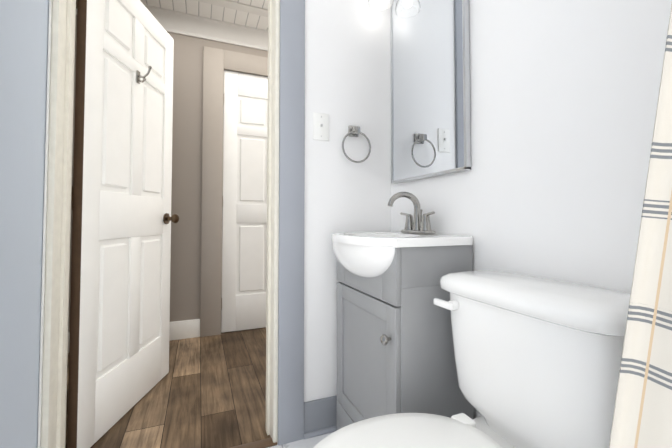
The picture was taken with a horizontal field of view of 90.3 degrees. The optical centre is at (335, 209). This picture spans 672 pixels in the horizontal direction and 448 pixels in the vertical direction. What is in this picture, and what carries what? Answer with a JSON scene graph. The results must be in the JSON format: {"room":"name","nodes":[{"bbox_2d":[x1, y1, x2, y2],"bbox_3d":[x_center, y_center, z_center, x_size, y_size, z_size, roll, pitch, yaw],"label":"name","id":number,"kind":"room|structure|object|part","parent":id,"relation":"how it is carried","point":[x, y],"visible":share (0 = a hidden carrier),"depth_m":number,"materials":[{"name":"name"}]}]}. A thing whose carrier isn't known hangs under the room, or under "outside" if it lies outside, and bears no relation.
{"room":"bathroom","nodes":[
{"label":"bathroom","id":0,"kind":"room"},
{"bbox_2d":[0,0,48,447],"bbox_3d":[-0.574,-0.316,0.067,0.100,2.420,2.150,1,-2,-22],"label":"wall","id":1,"kind":"structure","parent":0,"point":[24,24],"depth_m":0.94,"materials":[{"name":"grey paint"}]},
{"bbox_2d":[68,15,267,331],"bbox_3d":[-0.910,-0.237,2.700,3.900,2.420,0.120,1,-2,-22],"label":"wall","id":2,"kind":"structure","parent":0,"point":[185,262],"depth_m":2.54,"materials":[{"name":"beige paint"}]},
{"bbox_2d":[68,319,199,352],"bbox_3d":[-0.884,0.903,2.604,3.900,0.135,0.014,1,-2,-22],"label":"baseboard","id":3,"kind":"structure","parent":2,"relation":"attached to","point":[183,329],"depth_m":2.49,"materials":[{"name":"white wood"}]},
{"bbox_2d":[76,4,267,50],"bbox_3d":[-0.866,-1.392,2.628,3.900,0.115,0.109,1,-2,-22],"label":"crown molding","id":4,"kind":"structure","parent":2,"relation":"attached to","point":[178,22],"depth_m":2.58,"materials":[{"name":"white wood"}]},
{"bbox_2d":[200,46,267,336],"bbox_3d":[-0.523,-0.145,2.780,1.102,2.240,0.020,1,-2,-22],"label":"door frame","id":5,"kind":"structure","parent":2,"relation":"attached to","point":[216,62],"depth_m":2.60,"materials":[{"name":"beige wood"}]},
{"bbox_2d":[221,70,267,332],"bbox_3d":[-0.527,-0.072,2.773,0.802,2.082,0.110,1,-2,-22],"label":"door","id":6,"kind":"structure","parent":2,"relation":"in","point":[244,224],"depth_m":2.71,"materials":[{"name":"white wood"}]},
{"bbox_2d":[65,327,332,447],"bbox_3d":[-0.228,0.963,0.998,3.900,0.080,3.680,1,-2,-22],"label":"floor","id":7,"kind":"structure","parent":0,"point":[207,392],"depth_m":1.63,"materials":[{"name":"brown wood"}]},
{"bbox_2d":[230,438,276,447],"bbox_3d":[-0.585,0.924,1.200,0.747,0.009,0.047,1,-2,-22],"label":"threshold","id":8,"kind":"object","parent":7,"relation":"on","point":[265,443],"depth_m":1.31,"materials":[{"name":"brown wood"}]},
{"bbox_2d":[332,232,473,429],"bbox_3d":[0.192,0.510,1.206,0.370,0.837,0.463,1,-2,-22],"label":"bathroom vanity","id":9,"kind":"object","parent":7,"relation":"on","point":[395,350],"visible":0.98,"depth_m":1.03,"materials":[{"name":"grey wood"}]},
{"bbox_2d":[388,192,435,234],"bbox_3d":[0.262,0.013,1.253,0.155,0.159,0.212,1,-2,-22],"label":"faucet","id":10,"kind":"object","parent":9,"relation":"on","point":[420,224],"visible":1,"depth_m":1.25,"materials":[{"name":"silver metal"}]},
{"bbox_2d":[313,270,629,447],"bbox_3d":[0.243,0.539,0.676,0.652,0.748,0.454,1,-2,-22],"label":"toilet","id":11,"kind":"object","parent":7,"relation":"on","point":[538,361],"visible":0.9,"depth_m":0.69,"materials":[{"name":"ceramic"}]},
{"bbox_2d":[140,0,267,29],"bbox_3d":[-0.639,-1.506,2.076,3.900,0.080,1.550,1,-2,-22],"label":"ceiling","id":12,"kind":"structure","parent":0,"point":[202,9],"depth_m":2.44,"materials":[{"name":"white wood"}]},
{"bbox_2d":[195,0,267,16],"bbox_3d":[-0.757,-1.452,2.364,3.900,0.012,0.084,1,-2,-22],"label":"ceiling beam","id":13,"kind":"structure","parent":12,"relation":"attached to","point":[223,3],"depth_m":2.38,"materials":[{"name":"white wood"}]},
{"bbox_2d":[278,0,390,401],"bbox_3d":[-0.414,-0.277,1.375,1.388,2.420,0.150,1,-2,-22],"label":"wall","id":14,"kind":"structure","parent":0,"point":[347,63],"depth_m":1.47,"materials":[{"name":"white paint"}]},
{"bbox_2d":[66,0,179,447],"bbox_3d":[-0.976,-0.045,1.602,0.183,1.955,0.719,0,-2,-1],"label":"bathroom door","id":15,"kind":"structure","parent":14,"relation":"in","point":[122,217],"depth_m":1.47,"materials":[{"name":"white wood"}]},
{"bbox_2d":[37,0,304,447],"bbox_3d":[-0.610,-0.114,1.292,0.961,2.090,0.186,1,-2,-22],"label":"door frame","id":16,"kind":"structure","parent":14,"relation":"attached to","point":[55,360],"depth_m":1.34,"materials":[{"name":"white wood"}]},
{"bbox_2d":[304,395,336,438],"bbox_3d":[0.064,0.867,1.444,0.424,0.143,0.022,1,-2,-22],"label":"baseboard","id":17,"kind":"structure","parent":14,"relation":"attached to","point":[320,416],"depth_m":1.39,"materials":[{"name":"grey wood"}]},
{"bbox_2d":[313,112,328,140],"bbox_3d":[-0.062,-0.355,1.431,0.072,0.118,0.016,1,-2,-22],"label":"switch plate","id":18,"kind":"object","parent":14,"relation":"attached to","point":[320,126],"visible":1,"depth_m":1.43,"materials":[{"name":"white plastic"}]},
{"bbox_2d":[342,126,370,162],"bbox_3d":[0.084,-0.287,1.472,0.140,0.170,0.048,1,-2,-22],"label":"towel ring","id":19,"kind":"object","parent":14,"relation":"attached to","point":[353,131],"visible":1,"depth_m":1.46,"materials":[{"name":"silver metal"}]},
{"bbox_2d":[390,0,671,418],"bbox_3d":[0.671,-0.298,0.658,0.124,2.420,2.300,1,-2,-22],"label":"wall","id":20,"kind":"structure","parent":0,"point":[551,183],"depth_m":0.90,"materials":[{"name":"white paint"}]},
{"bbox_2d":[368,0,393,10],"bbox_3d":[0.305,-1.021,1.275,0.145,0.198,0.594,1,-2,-22],"label":"sconce","id":21,"kind":"object","parent":20,"relation":"attached to","point":[392,2],"visible":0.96,"depth_m":1.51,"materials":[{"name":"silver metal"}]},
{"bbox_3d":[0.347,-0.556,1.320,0.021,0.865,0.463,1,-2,-22],"label":"mirror","id":22,"kind":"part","parent":20,"relation":"part of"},
{"bbox_3d":[0.657,-1.324,0.035,0.456,0.404,0.923,1,-2,-22],"label":"curtain rod","id":23,"kind":"object","parent":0,"visible":0},
{"bbox_2d":[609,4,671,447],"bbox_3d":[0.536,-0.095,0.108,0.856,2.022,0.080,-2,-2,43],"label":"shower curtain","id":24,"kind":"object","parent":23,"relation":"hanging from","point":[642,416],"visible":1,"depth_m":0.34,"materials":[{"name":"fabric"}]}
]}

